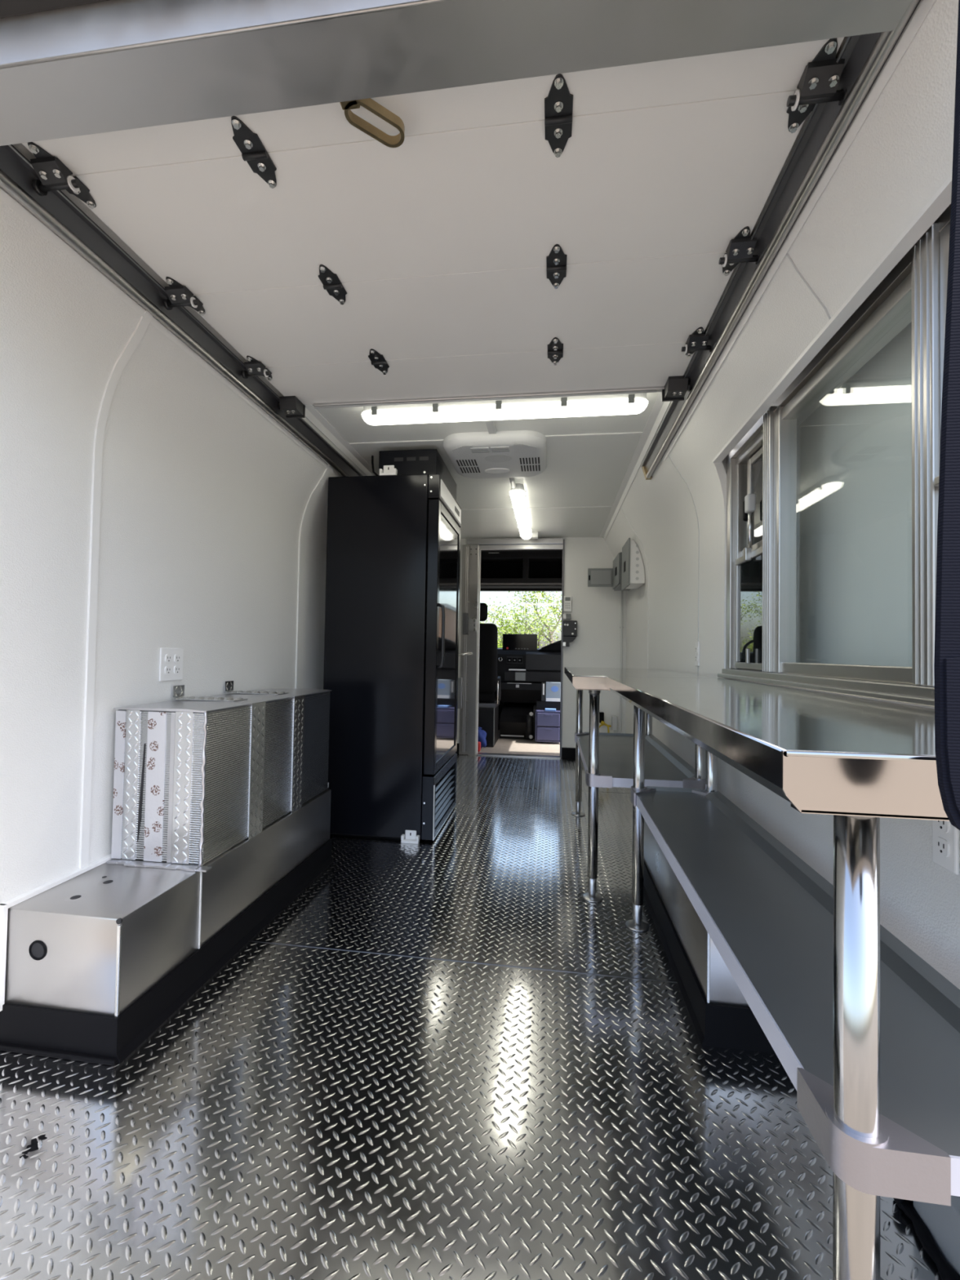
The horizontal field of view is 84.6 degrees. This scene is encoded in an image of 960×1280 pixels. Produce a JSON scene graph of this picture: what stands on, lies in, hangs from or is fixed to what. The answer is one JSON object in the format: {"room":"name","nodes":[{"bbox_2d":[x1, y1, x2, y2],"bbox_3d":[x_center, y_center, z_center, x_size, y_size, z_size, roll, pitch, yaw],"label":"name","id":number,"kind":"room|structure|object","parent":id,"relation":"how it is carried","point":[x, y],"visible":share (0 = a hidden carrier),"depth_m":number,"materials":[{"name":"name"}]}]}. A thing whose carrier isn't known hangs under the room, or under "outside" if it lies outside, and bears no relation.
{"room":"food truck interior","nodes":[
{"label":"food truck interior","id":0,"kind":"room"},
{"bbox_2d":[0,143,366,904],"bbox_3d":[-0.869,-0.009,3.005,0.252,2.129,4.520,1,-1,8],"label":"wall","id":1,"kind":"structure","parent":0,"point":[146,506],"depth_m":1.60,"materials":[{"name":"white paint"}]},
{"bbox_2d":[0,853,112,1011],"bbox_3d":[-1.112,0.807,1.929,0.020,0.259,1.255,1,-1,8],"label":"trim","id":2,"kind":"structure","parent":1,"relation":"attached to","point":[4,907],"depth_m":1.34,"materials":[{"name":"white plastic"}]},
{"bbox_2d":[159,648,183,681],"bbox_3d":[-1.111,0.088,1.902,0.011,0.118,0.116,1,-1,8],"label":"wall outlet","id":3,"kind":"object","parent":1,"relation":"attached to","point":[171,660],"visible":1,"depth_m":1.89,"materials":[{"name":"white plastic"}]},
{"bbox_2d":[164,666,171,674],"bbox_3d":[-1.111,0.108,1.879,0.003,0.030,0.030,1,-1,8],"label":"receptacle","id":4,"kind":"object","parent":3,"relation":"attached to","point":[167,668],"depth_m":1.88,"materials":[{"name":"white plastic"}]},
{"bbox_2d":[164,654,172,662],"bbox_3d":[-1.110,0.066,1.879,0.003,0.030,0.030,1,-1,8],"label":"receptacle","id":5,"kind":"object","parent":3,"relation":"attached to","point":[168,658],"depth_m":1.88,"materials":[{"name":"white plastic"}]},
{"bbox_2d":[173,666,180,674],"bbox_3d":[-1.105,0.109,1.924,0.003,0.030,0.030,1,-1,8],"label":"receptacle","id":6,"kind":"object","parent":3,"relation":"attached to","point":[176,668],"depth_m":1.92,"materials":[{"name":"white plastic"}]},
{"bbox_2d":[173,654,181,662],"bbox_3d":[-1.104,0.067,1.925,0.003,0.030,0.030,1,-1,8],"label":"receptacle","id":7,"kind":"object","parent":3,"relation":"attached to","point":[177,658],"depth_m":1.92,"materials":[{"name":"white plastic"}]},
{"bbox_2d":[0,144,362,476],"bbox_3d":[-0.904,-0.984,2.015,0.071,0.090,2.460,1,-1,8],"label":"door track","id":8,"kind":"object","parent":1,"relation":"attached to","point":[55,210],"visible":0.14,"depth_m":1.49,"materials":[{"name":"grey metal"}]},
{"bbox_2d":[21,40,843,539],"bbox_3d":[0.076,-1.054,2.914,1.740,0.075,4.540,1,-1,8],"label":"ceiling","id":9,"kind":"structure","parent":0,"point":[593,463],"depth_m":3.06,"materials":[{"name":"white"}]},
{"bbox_2d":[484,420,496,434],"bbox_3d":[0.045,-1.052,2.533,0.038,0.016,0.273,1,-1,8],"label":"cable raceway","id":10,"kind":"object","parent":9,"relation":"attached to","point":[491,426],"visible":0.51,"depth_m":2.59,"materials":[{"name":"grey plastic"}]},
{"bbox_2d":[443,430,546,478],"bbox_3d":[0.098,-1.016,2.953,0.545,0.067,0.575,1,-1,8],"label":"air conditioner","id":11,"kind":"object","parent":9,"relation":"attached to","point":[510,453],"visible":1,"depth_m":2.81,"materials":[{"name":"grey plastic"}]},
{"bbox_2d":[470,447,489,453],"bbox_3d":[0.001,-0.993,2.761,0.098,0.004,0.070,1,-1,8],"label":"grille","id":12,"kind":"object","parent":11,"relation":"attached to","point":[473,450],"depth_m":2.75,"materials":[{"name":"grey plastic"}]},
{"bbox_2d":[490,446,510,453],"bbox_3d":[0.106,-0.992,2.747,0.098,0.004,0.070,1,-1,8],"label":"grille","id":13,"kind":"object","parent":11,"relation":"attached to","point":[493,449],"depth_m":2.74,"materials":[{"name":"grey plastic"}]},
{"bbox_2d":[361,392,648,425],"bbox_3d":[0.088,-1.024,2.336,1.270,0.080,0.115,1,-1,8],"label":"tube light","id":14,"kind":"object","parent":9,"relation":"attached to","point":[627,403],"visible":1,"depth_m":2.30,"materials":[{"name":"white plastic"}]},
{"bbox_2d":[509,477,515,488],"bbox_3d":[0.203,-1.019,3.347,0.032,0.032,0.265,1,-1,8],"label":"stub","id":15,"kind":"object","parent":9,"relation":"attached to","point":[512,480],"visible":0.59,"depth_m":3.38,"materials":[{"name":"grey plastic"}]},
{"bbox_2d":[508,483,532,539],"bbox_3d":[0.336,-0.977,4.169,0.115,0.080,1.400,1,-1,8],"label":"tube light","id":16,"kind":"object","parent":9,"relation":"attached to","point":[517,495],"visible":0.98,"depth_m":3.86,"materials":[{"name":"white plastic"}]},
{"bbox_2d":[529,531,537,538],"bbox_3d":[0.501,-0.973,4.908,0.080,0.050,0.090,1,-1,8],"label":"junction cover","id":17,"kind":"object","parent":9,"relation":"attached to","point":[535,535],"visible":0.64,"depth_m":4.86,"materials":[{"name":"white plastic"}]},
{"bbox_2d":[0,729,941,1279],"bbox_3d":[0.188,1.123,3.883,2.140,0.062,6.600,1,-1,8],"label":"floor","id":18,"kind":"structure","parent":0,"point":[441,1059],"depth_m":1.15,"materials":[{"name":"metal"}]},
{"bbox_2d":[0,789,333,1065],"bbox_3d":[-0.948,0.860,1.907,0.348,0.338,1.264,1,-1,8],"label":"wheel cover","id":19,"kind":"object","parent":18,"relation":"on","point":[99,959],"visible":0.97,"depth_m":1.38,"materials":[{"name":"metal"}]},
{"bbox_2d":[106,680,332,871],"bbox_3d":[-0.916,0.453,2.053,0.350,0.560,0.950,1,-1,8],"label":"box","id":20,"kind":"object","parent":19,"relation":"on","point":[195,778],"visible":1,"depth_m":1.64,"materials":[{"name":"grey metal"}]},
{"bbox_2d":[323,448,461,840],"bbox_3d":[-0.473,0.019,3.151,0.661,2.092,0.682,1,-1,8],"label":"fridge","id":21,"kind":"object","parent":18,"relation":"on","point":[392,607],"depth_m":2.82,"materials":[{"name":"black metal"}]},
{"bbox_2d":[371,455,378,475],"bbox_3d":[-0.566,-0.958,2.901,0.086,0.138,0.060,1,-1,8],"label":"power cord","id":22,"kind":"object","parent":21,"relation":"attached to","point":[372,456],"visible":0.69,"depth_m":2.88,"materials":[{"name":"black rubber"}]},
{"bbox_2d":[400,830,419,844],"bbox_3d":[-0.364,1.027,2.752,0.094,0.062,0.030,1,-1,8],"label":"bracket","id":23,"kind":"object","parent":18,"relation":"on","point":[410,836],"visible":1,"depth_m":2.75,"materials":[{"name":"white plastic"}]},
{"bbox_2d":[477,741,480,751],"bbox_3d":[-0.049,1.075,5.320,0.105,0.094,0.078,1,-1,8],"label":"case","id":24,"kind":"object","parent":18,"relation":"on","point":[478,742],"visible":0.29,"depth_m":5.29,"materials":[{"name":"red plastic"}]},
{"bbox_2d":[477,726,486,747],"bbox_3d":[-0.011,1.011,5.489,0.168,0.231,0.133,1,-1,8],"label":"bag","id":25,"kind":"object","parent":18,"relation":"on","point":[482,735],"visible":0.58,"depth_m":5.44,"materials":[{"name":"blue fabric"}]},
{"bbox_2d":[478,602,501,746],"bbox_3d":[-0.046,0.369,5.912,0.572,1.535,0.640,1,-1,8],"label":"seat","id":26,"kind":"object","parent":18,"relation":"on","point":[489,687],"visible":0.44,"depth_m":5.64,"materials":[{"name":"black fabric"}]},
{"bbox_2d":[478,688,497,702],"bbox_3d":[-0.058,0.613,5.968,0.540,0.150,0.520,1,-1,8],"label":"cushion","id":27,"kind":"object","parent":26,"relation":"on","point":[484,696],"depth_m":5.69,"materials":[{"name":"black fabric"}]},
{"bbox_2d":[499,702,536,739],"bbox_3d":[0.706,0.950,6.353,0.880,0.420,0.775,1,-1,8],"label":"engine cover","id":28,"kind":"object","parent":18,"relation":"on","point":[517,720],"visible":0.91,"depth_m":6.12,"materials":[{"name":"black plastic"}]},
{"bbox_2d":[534,710,559,742],"bbox_3d":[0.760,0.960,5.878,0.285,0.340,0.142,1,-1,8],"label":"bin","id":29,"kind":"object","parent":18,"relation":"on","point":[547,722],"visible":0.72,"depth_m":5.82,"materials":[{"name":"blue plastic"}]},
{"bbox_2d":[545,708,555,711],"bbox_3d":[0.784,0.777,5.870,0.120,0.024,0.080,1,-1,8],"label":"folded cloth","id":30,"kind":"object","parent":29,"relation":"on","point":[546,709],"visible":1,"depth_m":5.83,"materials":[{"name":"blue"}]},
{"bbox_2d":[536,700,559,710],"bbox_3d":[0.823,0.927,6.018,0.360,0.455,0.130,1,-1,8],"label":"stand","id":31,"kind":"object","parent":18,"relation":"on","point":[540,705],"visible":0.29,"depth_m":5.97,"materials":[{"name":"black plastic"}]},
{"bbox_2d":[541,681,560,702],"bbox_3d":[0.809,0.589,6.017,0.215,0.215,0.112,1,-1,8],"label":"carton","id":32,"kind":"object","parent":31,"relation":"on","point":[553,689],"visible":0.96,"depth_m":5.96,"materials":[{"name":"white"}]},
{"bbox_2d":[546,697,559,701],"bbox_3d":[0.826,0.675,5.957,0.155,0.035,0.002,1,-1,8],"label":"print","id":33,"kind":"object","parent":32,"relation":"attached to","point":[547,699],"depth_m":5.96,"materials":[{"name":"white paper"}]},
{"bbox_2d":[551,685,558,692],"bbox_3d":[0.845,0.553,5.958,0.084,0.068,0.002,1,-1,8],"label":"print","id":34,"kind":"object","parent":32,"relation":"attached to","point":[553,688],"depth_m":5.96,"materials":[{"name":"blue paper"}]},
{"bbox_2d":[564,666,726,902],"bbox_3d":[0.741,0.618,2.711,0.586,0.912,1.319,1,-1,8],"label":"work table","id":35,"kind":"object","parent":18,"relation":"on","point":[607,758],"visible":0.66,"depth_m":2.25,"materials":[{"name":"silver metal"}]},
{"bbox_2d":[574,732,589,742],"bbox_3d":[0.622,0.603,3.291,0.141,0.050,0.063,2,-2,-37],"label":"socket","id":36,"kind":"object","parent":35,"relation":"attached to","point":[576,734],"depth_m":3.25,"materials":[{"name":"silver metal"}]},
{"bbox_2d":[585,769,612,787],"bbox_3d":[0.472,0.575,2.177,0.063,0.050,0.141,2,-2,-37],"label":"socket","id":37,"kind":"object","parent":35,"relation":"attached to","point":[593,778],"depth_m":2.15,"materials":[{"name":"silver metal"}]},
{"bbox_2d":[682,777,705,789],"bbox_3d":[0.882,0.580,2.122,0.141,0.050,0.063,2,-2,-37],"label":"bracket","id":38,"kind":"object","parent":35,"relation":"attached to","point":[687,782],"depth_m":2.10,"materials":[{"name":"silver metal"}]},
{"bbox_2d":[643,819,775,1053],"bbox_3d":[0.796,0.889,1.894,0.301,0.337,1.121,1,-1,8],"label":"wheel cover","id":39,"kind":"object","parent":18,"relation":"on","point":[721,1016],"visible":0.34,"depth_m":1.45,"materials":[{"name":"metal"}]},
{"bbox_2d":[605,675,959,1279],"bbox_3d":[0.608,0.582,1.246,0.458,0.912,1.615,1,-1,8],"label":"work table","id":40,"kind":"object","parent":18,"relation":"on","point":[865,1032],"visible":0.98,"depth_m":0.66,"materials":[{"name":"silver metal"}]},
{"bbox_2d":[631,786,656,806],"bbox_3d":[0.590,0.572,1.952,0.141,0.050,0.063,2,-2,-37],"label":"bracket","id":41,"kind":"object","parent":40,"relation":"attached to","point":[636,791],"depth_m":1.92,"materials":[{"name":"silver metal"}]},
{"bbox_2d":[691,789,719,795],"bbox_3d":[0.840,0.575,1.918,0.063,0.050,0.141,2,-2,-37],"label":"bracket","id":42,"kind":"object","parent":40,"relation":"attached to","point":[694,792],"depth_m":1.91,"materials":[{"name":"silver metal"}]},
{"bbox_2d":[796,1067,951,1205],"bbox_3d":[0.403,0.536,0.563,0.063,0.050,0.141,2,-2,-37],"label":"bracket","id":43,"kind":"object","parent":40,"relation":"attached to","point":[901,1157],"depth_m":0.54,"materials":[{"name":"silver metal"}]},
{"bbox_2d":[893,1195,959,1279],"bbox_3d":[0.759,0.977,0.742,0.064,0.114,0.473,1,-1,8],"label":"cover","id":44,"kind":"object","parent":18,"relation":"on","point":[936,1226],"visible":0.55,"depth_m":0.88,"materials":[{"name":"grey paint"}]},
{"bbox_2d":[497,700,504,729],"bbox_3d":[0.618,0.024,6.840,2.110,2.390,0.100,1,-1,8],"label":"wall","id":45,"kind":"structure","parent":0,"point":[501,704],"depth_m":6.82,"materials":[{"name":"black plastic"}]},
{"bbox_2d":[480,586,561,591],"bbox_3d":[0.620,-0.216,6.826,2.110,0.970,0.180,1,-1,8],"label":"window","id":46,"kind":"structure","parent":45,"relation":"in","point":[558,588],"depth_m":6.77,"materials":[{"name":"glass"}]},
{"bbox_2d":[480,550,562,586],"bbox_3d":[0.609,-0.932,6.674,2.110,0.475,0.360,1,-1,8],"label":"overhead cabinet","id":47,"kind":"object","parent":45,"relation":"attached to","point":[498,568],"visible":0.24,"depth_m":6.64,"materials":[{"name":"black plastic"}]},
{"bbox_2d":[497,633,560,702],"bbox_3d":[0.569,0.347,6.511,2.100,0.828,0.530,1,-1,8],"label":"dashboard","id":48,"kind":"object","parent":45,"relation":"attached to","point":[518,651],"visible":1,"depth_m":6.33,"materials":[{"name":"black plastic"}]},
{"bbox_2d":[508,668,525,671],"bbox_3d":[0.447,0.356,6.315,0.200,0.016,0.070,1,-1,8],"label":"papers","id":49,"kind":"object","parent":48,"relation":"on","point":[509,668],"visible":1,"depth_m":6.29,"materials":[{"name":"white paper"}]},
{"bbox_2d":[515,671,525,680],"bbox_3d":[0.480,0.433,6.268,0.120,0.098,0.030,1,-1,8],"label":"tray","id":50,"kind":"object","parent":48,"relation":"on","point":[519,676],"depth_m":6.26,"materials":[{"name":"grey plastic"}]},
{"bbox_2d":[538,640,560,650],"bbox_3d":[0.997,0.057,6.482,0.543,0.160,0.248,1,-1,8],"label":"bag","id":51,"kind":"object","parent":48,"relation":"on","point":[556,646],"visible":0.47,"depth_m":6.38,"materials":[{"name":"black fabric"}]},
{"bbox_2d":[480,549,562,551],"bbox_3d":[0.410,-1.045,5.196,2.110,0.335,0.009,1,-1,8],"label":"door frame","id":52,"kind":"structure","parent":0,"point":[505,549],"depth_m":5.18,"materials":[{"name":"grey metal"}]},
{"bbox_2d":[455,537,626,759],"bbox_3d":[0.360,0.065,5.123,2.060,2.120,0.110,1,-1,8],"label":"wall","id":53,"kind":"structure","parent":0,"point":[597,611],"depth_m":5.04,"materials":[{"name":"white"}]},
{"bbox_2d":[457,544,479,755],"bbox_3d":[-0.138,0.089,5.112,0.219,2.045,0.119,1,-1,8],"label":"door","id":54,"kind":"structure","parent":53,"relation":"in","point":[467,682],"depth_m":5.11,"materials":[{"name":"metal"}]},
{"bbox_2d":[563,595,571,611],"bbox_3d":[0.839,-0.346,5.049,0.074,0.150,0.028,1,-1,8],"label":"remote control","id":55,"kind":"object","parent":53,"relation":"attached to","point":[567,599],"visible":1,"depth_m":5.04,"materials":[{"name":"white plastic"}]},
{"bbox_2d":[563,613,571,619],"bbox_3d":[0.833,-0.225,5.045,0.074,0.052,0.031,1,-1,8],"label":"wall switch","id":56,"kind":"object","parent":53,"relation":"attached to","point":[568,615],"visible":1,"depth_m":5.03,"materials":[{"name":"white plastic"}]},
{"bbox_2d":[562,620,577,646],"bbox_3d":[0.856,-0.060,5.021,0.134,0.247,0.063,1,-1,8],"label":"latch striker","id":57,"kind":"object","parent":53,"relation":"attached to","point":[570,627],"visible":1,"depth_m":5.00,"materials":[{"name":"black metal"}]},
{"bbox_2d":[599,711,611,733],"bbox_3d":[1.162,0.798,4.944,0.129,0.236,0.089,1,-1,8],"label":"cable","id":58,"kind":"object","parent":53,"relation":"attached to","point":[602,722],"visible":0.71,"depth_m":4.92,"materials":[{"name":"yellow plastic"}]},
{"bbox_2d":[611,591,623,733],"bbox_3d":[1.296,0.214,4.961,0.102,1.355,0.048,1,-1,8],"label":"conduit","id":59,"kind":"object","parent":53,"relation":"attached to","point":[614,718],"visible":0.87,"depth_m":4.94,"materials":[{"name":"grey plastic"}]},
{"bbox_2d":[604,0,959,989],"bbox_3d":[0.981,0.016,2.754,0.254,2.129,4.520,1,-1,8],"label":"wall","id":60,"kind":"structure","parent":0,"point":[893,181],"depth_m":1.32,"materials":[{"name":"white paint"}]},
{"bbox_2d":[0,0,911,146],"bbox_3d":[-0.201,-1.016,0.845,1.677,0.137,0.168,1,-1,8],"label":"trim","id":61,"kind":"structure","parent":60,"relation":"attached to","point":[68,68],"depth_m":0.85,"materials":[{"name":"metal"}]},
{"bbox_2d":[587,551,631,591],"bbox_3d":[1.154,-0.598,4.654,0.371,0.280,0.420,1,-1,8],"label":"breaker panel","id":62,"kind":"object","parent":60,"relation":"attached to","point":[597,577],"visible":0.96,"depth_m":4.83,"materials":[{"name":"grey metal"}]},
{"bbox_2d":[621,537,644,591],"bbox_3d":[1.214,-0.593,4.189,0.129,0.360,0.385,1,-1,8],"label":"breaker panel","id":63,"kind":"object","parent":60,"relation":"attached to","point":[633,567],"visible":1,"depth_m":4.02,"materials":[{"name":"grey metal"}]},
{"bbox_2d":[694,641,699,666],"bbox_3d":[1.044,0.067,2.537,0.011,0.118,0.058,1,-1,8],"label":"wall outlet","id":64,"kind":"object","parent":60,"relation":"attached to","point":[697,643],"visible":1,"depth_m":2.52,"materials":[{"name":"white plastic"}]},
{"bbox_2d":[641,0,936,479],"bbox_3d":[0.778,-0.965,1.774,0.071,0.090,2.435,1,-1,8],"label":"door track","id":65,"kind":"object","parent":60,"relation":"attached to","point":[865,55],"visible":0.92,"depth_m":1.14,"materials":[{"name":"grey metal"}]},
{"bbox_2d":[22,36,848,418],"bbox_3d":[-0.112,-1.014,1.452,1.700,0.088,1.516,1,-1,8],"label":"door","id":66,"kind":"structure","parent":65,"relation":"attached to","point":[584,233],"depth_m":1.29,"materials":[{"name":"metal"}]},
{"bbox_2d":[717,204,951,706],"bbox_3d":[0.937,-0.430,1.388,0.128,1.124,1.620,1,-1,8],"label":"window","id":67,"kind":"structure","parent":60,"relation":"in","point":[761,469],"depth_m":1.39,"materials":[{"name":"silver metal"}]},
{"bbox_2d":[721,321,911,670],"bbox_3d":[0.918,-0.423,1.386,0.325,1.180,1.630,1,-1,8],"label":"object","id":68,"kind":"structure","parent":67,"relation":"in","point":[854,451],"depth_m":1.49,"materials":[{"name":"white"}]},
{"bbox_2d":[932,820,959,875],"bbox_3d":[0.823,0.346,0.935,0.011,0.118,0.058,1,-1,8],"label":"wall outlet","id":69,"kind":"object","parent":60,"relation":"attached to","point":[945,837],"visible":0.72,"depth_m":0.93,"materials":[{"name":"white plastic"}]},
{"bbox_2d":[935,820,949,832],"bbox_3d":[0.820,0.325,0.936,0.003,0.030,0.030,1,-1,8],"label":"receptacle","id":70,"kind":"object","parent":69,"relation":"attached to","point":[941,826],"depth_m":0.93,"materials":[{"name":"white plastic"}]},
{"bbox_2d":[935,836,949,857],"bbox_3d":[0.820,0.367,0.935,0.003,0.030,0.030,1,-1,8],"label":"receptacle","id":71,"kind":"object","parent":69,"relation":"attached to","point":[942,843],"depth_m":0.93,"materials":[{"name":"white plastic"}]},
{"bbox_2d":[933,0,959,830],"bbox_3d":[0.402,-0.418,0.411,0.086,1.131,0.011,1,-1,8],"label":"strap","id":72,"kind":"object","parent":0,"point":[947,625],"visible":1,"depth_m":0.41,"materials":[{"name":"black"}]},
{"label":"outside","id":73,"kind":"structure","parent":0,"visible":0},
{"bbox_3d":[2.645,2.405,19.769,120.000,0.100,120.000,1,-1,8],"label":"ground","id":74,"kind":"structure","parent":73,"visible":0},
{"bbox_2d":[480,591,561,648],"bbox_3d":[1.333,-0.236,17.425,3.777,5.032,5.104,1,-1,12],"label":"tree","id":75,"kind":"object","parent":74,"relation":"on","point":[550,633],"visible":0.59,"depth_m":16.46,"materials":[{"name":"green plant"}]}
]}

